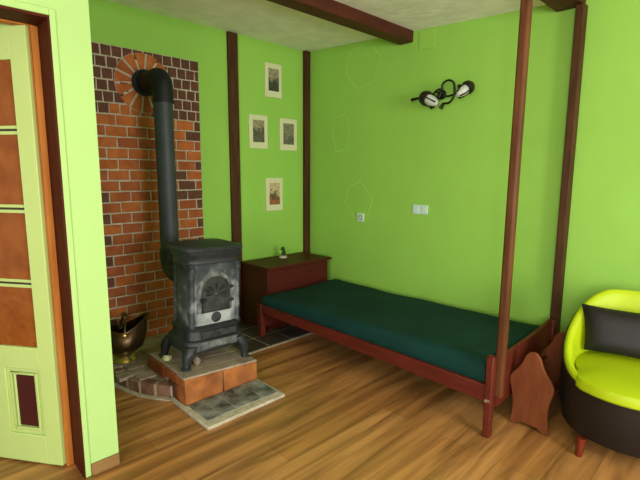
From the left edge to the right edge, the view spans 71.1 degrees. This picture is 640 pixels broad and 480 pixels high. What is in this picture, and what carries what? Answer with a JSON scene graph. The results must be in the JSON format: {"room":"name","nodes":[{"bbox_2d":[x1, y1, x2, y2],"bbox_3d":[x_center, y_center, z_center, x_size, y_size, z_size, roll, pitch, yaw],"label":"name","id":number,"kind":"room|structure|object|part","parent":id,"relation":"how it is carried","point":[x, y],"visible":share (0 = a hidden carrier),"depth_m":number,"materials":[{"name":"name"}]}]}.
{"room":"bedroom","nodes":[
{"label":"bedroom","id":0,"kind":"room"},
{"bbox_2d":[17,0,118,474],"bbox_3d":[-2.926,-0.103,1.348,3.810,2.780,1.490,-8,12,-43],"label":"wall","id":1,"kind":"structure","parent":0,"point":[72,16],"depth_m":2.10,"materials":[{"name":"paint"}]},
{"bbox_2d":[0,23,65,465],"bbox_3d":[-1.698,0.078,2.224,0.800,2.155,0.040,2,9,10],"label":"door","id":2,"kind":"structure","parent":1,"relation":"in","point":[31,420],"depth_m":2.18,"materials":[{"name":"green wood"}]},
{"bbox_3d":[-1.695,-0.681,2.111,0.634,0.302,0.012,2,9,10],"label":"glass pane","id":3,"kind":"part","parent":2,"relation":"part of","materials":[{"name":"orange glass"}]},
{"bbox_3d":[-1.696,-0.339,2.162,0.634,0.339,0.012,2,9,10],"label":"glass pane","id":4,"kind":"part","parent":2,"relation":"part of","materials":[{"name":"orange glass"}]},
{"bbox_3d":[-1.698,0.022,2.216,0.634,0.339,0.012,2,9,10],"label":"glass pane","id":5,"kind":"part","parent":2,"relation":"part of","materials":[{"name":"orange glass"}]},
{"bbox_3d":[-1.700,0.372,2.268,0.634,0.317,0.012,2,9,10],"label":"glass pane","id":6,"kind":"part","parent":2,"relation":"part of","materials":[{"name":"orange glass"}]},
{"bbox_3d":[-1.496,0.820,2.295,0.214,0.371,0.035,2,9,10],"label":"panel moulding","id":7,"kind":"part","parent":2,"relation":"part of","materials":[{"name":"green wood"}]},
{"bbox_3d":[-1.488,0.822,2.295,0.126,0.270,0.010,2,9,10],"label":"inset panel","id":8,"kind":"part","parent":2,"relation":"part of","materials":[{"name":"brown wood"}]},
{"bbox_2d":[0,19,73,465],"bbox_3d":[-1.722,0.154,1.797,1.169,2.148,0.092,-8,12,-43],"label":"trim","id":9,"kind":"structure","parent":1,"relation":"attached to","point":[33,30],"depth_m":2.13,"materials":[{"name":"brown wood"}]},
{"bbox_2d":[0,5,85,477],"bbox_3d":[-1.657,0.160,1.724,1.199,2.158,0.207,-8,12,-43],"label":"trim","id":10,"kind":"structure","parent":1,"relation":"attached to","point":[42,21],"depth_m":2.07,"materials":[{"name":"brown wood"}]},
{"bbox_2d":[0,0,90,477],"bbox_3d":[-1.588,0.157,1.646,1.253,2.188,0.007,-8,12,-43],"label":"trim","id":11,"kind":"structure","parent":1,"relation":"attached to","point":[10,3],"depth_m":2.03,"materials":[{"name":"paint"}]},
{"bbox_2d":[91,453,119,475],"bbox_3d":[-1.089,1.139,2.279,0.134,0.062,0.014,-8,12,-43],"label":"baseboard","id":12,"kind":"structure","parent":1,"relation":"attached to","point":[104,464],"depth_m":2.27,"materials":[{"name":"brown wood"}]},
{"bbox_2d":[88,0,302,260],"bbox_3d":[-2.483,-0.341,2.878,6.600,3.000,0.120,-8,12,-43],"label":"wall","id":13,"kind":"structure","parent":0,"point":[264,233],"depth_m":4.33,"materials":[{"name":"green paint"}]},
{"bbox_2d":[91,41,203,336],"bbox_3d":[-1.409,-0.307,3.821,0.905,2.465,0.037,-8,12,-43],"label":"brick panel","id":14,"kind":"object","parent":13,"relation":"attached to","point":[137,283],"visible":0.72,"depth_m":3.71,"materials":[{"name":"brick"}]},
{"bbox_2d":[132,68,178,281],"bbox_3d":[-1.185,-0.511,3.491,0.208,1.667,0.716,-8,12,-43],"label":"flue pipe","id":15,"kind":"object","parent":14,"relation":"attached to","point":[157,83],"visible":0.78,"depth_m":3.43,"materials":[{"name":"grey metal"}]},
{"bbox_2d":[226,31,242,319],"bbox_3d":[-0.824,-0.548,4.363,0.106,2.785,0.029,-8,12,-43],"label":"strip","id":16,"kind":"object","parent":13,"relation":"attached to","point":[232,38],"visible":0.68,"depth_m":4.29,"materials":[{"name":"brown wood"}]},
{"bbox_2d":[248,114,267,148],"bbox_3d":[-0.618,-1.084,4.490,0.227,0.328,0.016,-8,12,-43],"label":"framed print","id":17,"kind":"object","parent":13,"relation":"attached to","point":[257,124],"visible":1,"depth_m":4.48},
{"bbox_2d":[264,62,281,98],"bbox_3d":[-0.474,-1.617,4.549,0.213,0.332,0.016,-8,12,-43],"label":"framed print","id":18,"kind":"object","parent":13,"relation":"attached to","point":[272,72],"visible":1,"depth_m":4.54},
{"bbox_2d":[265,178,282,210],"bbox_3d":[-0.481,-0.480,4.717,0.222,0.342,0.016,-8,12,-43],"label":"framed print","id":19,"kind":"object","parent":13,"relation":"attached to","point":[273,186],"visible":1,"depth_m":4.71},
{"bbox_2d":[279,118,296,150],"bbox_3d":[-0.337,-1.118,4.760,0.233,0.329,0.016,-8,12,-43],"label":"framed print","id":20,"kind":"object","parent":13,"relation":"attached to","point":[287,127],"visible":1,"depth_m":4.75},
{"bbox_2d":[303,50,309,252],"bbox_3d":[-0.150,-0.639,4.994,0.070,2.785,0.049,-8,12,-43],"label":"strip","id":21,"kind":"object","parent":13,"relation":"attached to","point":[306,54],"visible":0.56,"depth_m":4.92,"materials":[{"name":"brown wood"}]},
{"bbox_2d":[0,333,639,479],"bbox_3d":[-0.051,1.488,0.529,6.500,0.100,7.000,-8,12,-43],"label":"floor","id":22,"kind":"structure","parent":0,"point":[344,413],"depth_m":2.57,"materials":[{"name":"brown wood"}]},
{"bbox_2d":[113,320,311,430],"bbox_3d":[-0.758,0.875,3.578,1.960,0.202,1.550,-8,12,-43],"label":"hearth","id":23,"kind":"object","parent":22,"relation":"on","point":[223,388],"visible":0.72,"depth_m":3.06,"materials":[{"name":"stone"}]},
{"bbox_2d":[110,312,148,363],"bbox_3d":[-1.490,0.727,3.386,0.306,0.359,0.306,2,9,15],"label":"coal scuttle","id":24,"kind":"object","parent":23,"relation":"on","point":[127,337],"visible":0.83,"depth_m":3.33,"materials":[{"name":"gold metal"}]},
{"bbox_3d":[-1.483,0.629,3.376,0.036,0.129,0.246,-5,10,-30],"label":"handle","id":25,"kind":"part","parent":24,"relation":"part of","materials":[{"name":"gold metal"}]},
{"bbox_2d":[162,355,171,360],"bbox_3d":[-1.071,0.822,3.142,0.058,0.035,0.056,4,9,23],"label":"crumpled paper","id":26,"kind":"object","parent":23,"relation":"on","point":[165,357],"visible":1,"depth_m":3.13,"materials":[{"name":"beige paper"}]},
{"bbox_2d":[193,357,200,364],"bbox_3d":[-0.846,0.831,3.083,0.052,0.058,0.052,-8,12,-43],"label":"pine cone","id":27,"kind":"object","parent":23,"relation":"on","point":[196,361],"visible":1,"depth_m":3.07,"materials":[{"name":"plant"}]},
{"bbox_2d":[158,238,249,371],"bbox_3d":[-0.832,0.434,3.196,0.544,0.877,0.407,-8,12,-43],"label":"stove","id":28,"kind":"object","parent":23,"relation":"on","point":[206,272],"visible":1,"depth_m":3.06,"materials":[{"name":"black metal"}]},
{"bbox_3d":[-1.081,0.754,3.202,0.124,0.139,0.101,-5,10,-44],"label":"leg","id":29,"kind":"part","parent":28,"relation":"part of","materials":[{"name":"black metal"}]},
{"bbox_3d":[-0.878,0.786,2.994,0.124,0.139,0.107,-5,10,-44],"label":"leg","id":30,"kind":"part","parent":28,"relation":"part of","materials":[{"name":"black metal"}]},
{"bbox_3d":[-0.813,0.029,3.168,0.476,0.062,0.374,-5,10,-44],"label":"plate","id":31,"kind":"part","parent":28,"relation":"part of","materials":[{"name":"black metal"}]},
{"bbox_3d":[-0.803,0.105,3.164,0.452,0.095,0.332,-5,10,-44],"label":"cornice","id":32,"kind":"part","parent":28,"relation":"part of","materials":[{"name":"black metal"}]},
{"bbox_3d":[-0.711,0.369,3.076,0.220,0.246,0.027,-5,10,-44],"label":"fire door","id":33,"kind":"part","parent":28,"relation":"part of","materials":[{"name":"metal"}]},
{"bbox_3d":[-0.700,0.643,3.123,0.275,0.049,0.036,-5,10,-44],"label":"ash drawer","id":34,"kind":"part","parent":28,"relation":"part of","materials":[{"name":"metal"}]},
{"bbox_3d":[-0.700,0.713,3.123,0.285,0.050,0.019,-5,10,-44],"label":"relief plate","id":35,"kind":"part","parent":28,"relation":"part of","materials":[{"name":"grey metal"}]},
{"bbox_3d":[-0.583,0.777,3.282,0.124,0.172,0.107,-5,10,-44],"label":"leg","id":36,"kind":"part","parent":28,"relation":"part of","materials":[{"name":"black metal"}]},
{"bbox_2d":[240,252,331,330],"bbox_3d":[-0.337,0.501,4.631,0.840,0.612,0.453,-8,12,-43],"label":"wooden chest","id":37,"kind":"object","parent":23,"relation":"on","point":[262,277],"visible":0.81,"depth_m":4.41,"materials":[{"name":"brown wood"}]},
{"bbox_2d":[279,247,286,257],"bbox_3d":[-0.385,0.125,4.671,0.088,0.118,0.088,-8,12,-43],"label":"figurine","id":38,"kind":"object","parent":37,"relation":"on","point":[283,254],"visible":1,"depth_m":4.66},
{"bbox_3d":[-0.335,0.209,4.587,0.840,0.022,0.453,-8,12,-43],"label":"lid","id":39,"kind":"part","parent":37,"relation":"part of","materials":[{"name":"brown wood"}]},
{"bbox_3d":[-0.204,0.534,4.482,0.760,0.555,0.008,-8,12,-43],"label":"panel","id":40,"kind":"part","parent":37,"relation":"part of","materials":[{"name":"brown wood"}]},
{"bbox_2d":[257,303,555,437],"bbox_3d":[0.561,0.726,3.655,1.030,0.488,2.211,-8,12,-43],"label":"wooden bed","id":41,"kind":"object","parent":22,"relation":"on","point":[539,339],"visible":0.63,"depth_m":2.89,"materials":[{"name":"brown wood"}]},
{"bbox_3d":[-0.535,0.732,4.101,0.051,0.310,0.055,-8,12,-43],"label":"leg","id":42,"kind":"part","parent":41,"relation":"part of","materials":[{"name":"brown wood"}]},
{"bbox_3d":[-0.188,0.651,4.432,0.950,0.200,0.024,-8,12,-43],"label":"headboard","id":43,"kind":"part","parent":41,"relation":"part of","materials":[{"name":"brown wood"}]},
{"bbox_3d":[0.205,0.753,3.322,0.028,0.106,2.155,-8,12,-43],"label":"rail","id":44,"kind":"part","parent":41,"relation":"part of","materials":[{"name":"brown wood"}]},
{"bbox_2d":[261,279,539,382],"bbox_3d":[0.554,0.606,3.648,0.971,0.149,2.123,-8,12,-43],"label":"mattress","id":45,"kind":"object","parent":41,"relation":"on","point":[457,340],"visible":0.84,"depth_m":3.31,"materials":[{"name":"teal fabric"}]},
{"bbox_3d":[0.965,0.892,2.552,0.048,0.488,0.046,-8,12,-43],"label":"leg","id":46,"kind":"part","parent":41,"relation":"part of","materials":[{"name":"brown wood"}]},
{"bbox_2d":[494,0,532,397],"bbox_3d":[1.031,-0.265,2.391,0.050,2.355,0.062,-8,12,-43],"label":"wooden post","id":47,"kind":"object","parent":41,"relation":"attached to","point":[526,6],"visible":0.88,"depth_m":2.37,"materials":[{"name":"brown wood"}]},
{"bbox_3d":[1.314,0.770,2.885,0.823,0.335,0.024,-8,12,-43],"label":"footboard","id":48,"kind":"part","parent":41,"relation":"part of","materials":[{"name":"brown wood"}]},
{"bbox_3d":[1.631,0.800,3.189,0.045,0.488,0.046,-8,12,-43],"label":"leg","id":49,"kind":"part","parent":41,"relation":"part of","materials":[{"name":"brown wood"}]},
{"bbox_2d":[510,332,564,435],"bbox_3d":[1.418,0.863,2.805,0.507,0.476,0.248,-8,12,-43],"label":"magazine rack","id":50,"kind":"object","parent":22,"relation":"on","point":[535,384],"visible":0.75,"depth_m":2.65,"materials":[{"name":"brown wood"}]},
{"bbox_3d":[1.476,0.826,2.737,0.466,0.016,0.016,-8,12,-43],"label":"rod","id":51,"kind":"part","parent":50,"relation":"part of","materials":[{"name":"brown wood"}]},
{"bbox_2d":[550,3,587,336],"bbox_3d":[1.701,-0.250,3.109,0.076,2.590,0.054,-8,12,-43],"label":"wooden post","id":52,"kind":"object","parent":22,"relation":"on","point":[581,11],"visible":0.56,"depth_m":3.04,"materials":[{"name":"brown wood"}]},
{"bbox_2d":[560,289,639,457],"bbox_3d":[1.723,0.749,2.452,0.745,0.808,0.721,-8,12,-43],"label":"armchair","id":53,"kind":"object","parent":22,"relation":"on","point":[600,391],"visible":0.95,"depth_m":2.38,"materials":[{"name":"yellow leather"}]},
{"bbox_3d":[1.403,1.111,2.410,0.053,0.102,0.048,-8,12,-43],"label":"leg","id":54,"kind":"part","parent":53,"relation":"part of","materials":[{"name":"brown wood"}]},
{"bbox_2d":[575,351,639,410],"bbox_3d":[1.711,0.742,2.411,0.673,0.084,0.618,-8,12,-43],"label":"seat cushion","id":55,"kind":"object","parent":53,"relation":"on","point":[613,380],"depth_m":2.34,"materials":[{"name":"leather"}]},
{"bbox_2d":[582,304,639,358],"bbox_3d":[1.748,0.535,2.559,0.468,0.257,0.143,6,10,35],"label":"cushion","id":56,"kind":"object","parent":53,"relation":"on","point":[612,331],"visible":1,"depth_m":2.56,"materials":[{"name":"black fabric"}]},
{"bbox_2d":[107,0,545,50],"bbox_3d":[-0.037,-1.252,0.190,6.600,0.581,7.100,-8,12,-43],"label":"ceiling","id":57,"kind":"structure","parent":0,"point":[264,20],"depth_m":3.56,"materials":[{"name":"paint"}]},
{"bbox_2d":[267,0,412,44],"bbox_3d":[-1.394,-1.478,1.865,5.998,0.110,0.140,-8,12,-43],"label":"beam","id":58,"kind":"structure","parent":57,"relation":"attached to","point":[333,11],"depth_m":3.37,"materials":[{"name":"brown wood"}]},
{"bbox_2d":[540,0,585,11],"bbox_3d":[-0.475,-1.283,0.932,5.998,0.074,0.180,-8,12,-43],"label":"beam","id":59,"kind":"structure","parent":57,"relation":"attached to","point":[557,5],"depth_m":2.91,"materials":[{"name":"brown wood"}]},
{"bbox_2d":[310,0,639,331],"bbox_3d":[2.335,-0.276,2.591,0.120,3.000,7.000,-8,12,-43],"label":"wall","id":60,"kind":"structure","parent":0,"point":[453,160],"depth_m":3.59,"materials":[{"name":"green paint"}]},
{"bbox_2d":[332,113,349,152],"bbox_3d":[0.215,-1.097,4.599,0.001,0.390,0.250,-8,12,-43],"label":"hexagon outline","id":61,"kind":"object","parent":60,"relation":"attached to","point":[344,113],"visible":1,"depth_m":4.59},
{"bbox_2d":[345,181,372,218],"bbox_3d":[0.388,-0.406,4.519,0.001,0.390,0.375,-8,12,-43],"label":"hexagon outline","id":62,"kind":"object","parent":60,"relation":"attached to","point":[358,181],"visible":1,"depth_m":4.51},
{"bbox_2d":[357,213,363,221],"bbox_3d":[0.409,-0.228,4.514,0.013,0.082,0.086,-8,12,-43],"label":"wall socket","id":63,"kind":"object","parent":60,"relation":"attached to","point":[360,216],"visible":1,"depth_m":4.51,"materials":[{"name":"plastic"}]},
{"bbox_2d":[345,41,380,88],"bbox_3d":[0.409,-1.680,4.312,0.001,0.430,0.450,-8,12,-43],"label":"hexagon outline","id":64,"kind":"object","parent":60,"relation":"attached to","point":[367,41],"visible":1,"depth_m":4.29},
{"bbox_2d":[412,204,427,214],"bbox_3d":[0.894,-0.272,4.002,0.013,0.082,0.158,-8,12,-43],"label":"light switch","id":65,"kind":"object","parent":60,"relation":"attached to","point":[417,209],"visible":1,"depth_m":4.00,"materials":[{"name":"plastic"}]},
{"bbox_2d":[412,204,419,213],"bbox_3d":[0.867,-0.277,4.032,0.009,0.082,0.078,-8,12,-43],"label":"switch plate","id":66,"kind":"object","parent":65,"relation":"attached to","point":[416,208],"depth_m":4.02,"materials":[{"name":"plastic"}]},
{"bbox_2d":[420,205,427,214],"bbox_3d":[0.923,-0.268,3.975,0.009,0.082,0.078,-8,12,-43],"label":"switch plate","id":67,"kind":"object","parent":65,"relation":"attached to","point":[423,208],"depth_m":3.96,"materials":[{"name":"plastic"}]},
{"bbox_2d":[419,28,435,49],"bbox_3d":[0.906,-1.698,3.787,0.006,0.154,0.154,-8,12,-43],"label":"junction box cover","id":68,"kind":"object","parent":60,"relation":"attached to","point":[426,37],"visible":1,"depth_m":3.78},
{"bbox_2d":[411,79,474,108],"bbox_3d":[0.984,-1.178,3.646,0.189,0.229,0.565,-8,12,-43],"label":"wall lamp","id":69,"kind":"object","parent":60,"relation":"attached to","point":[425,98],"visible":1,"depth_m":3.62,"materials":[{"name":"black metal"}]},
{"bbox_3d":[0.915,-1.148,3.679,0.088,0.102,0.118,-8,12,-43],"label":"lamp shade","id":70,"kind":"part","parent":69,"relation":"part of","materials":[{"name":"white glass"}]},
{"bbox_3d":[0.983,-1.208,3.708,0.100,0.080,0.080,-8,12,-43],"label":"wall plate","id":71,"kind":"part","parent":69,"relation":"part of","materials":[{"name":"black metal"}]},
{"bbox_3d":[1.110,-1.160,3.482,0.103,0.094,0.077,-1,9,-10],"label":"lamp shade","id":72,"kind":"part","parent":69,"relation":"part of","materials":[{"name":"white glass"}]}
]}

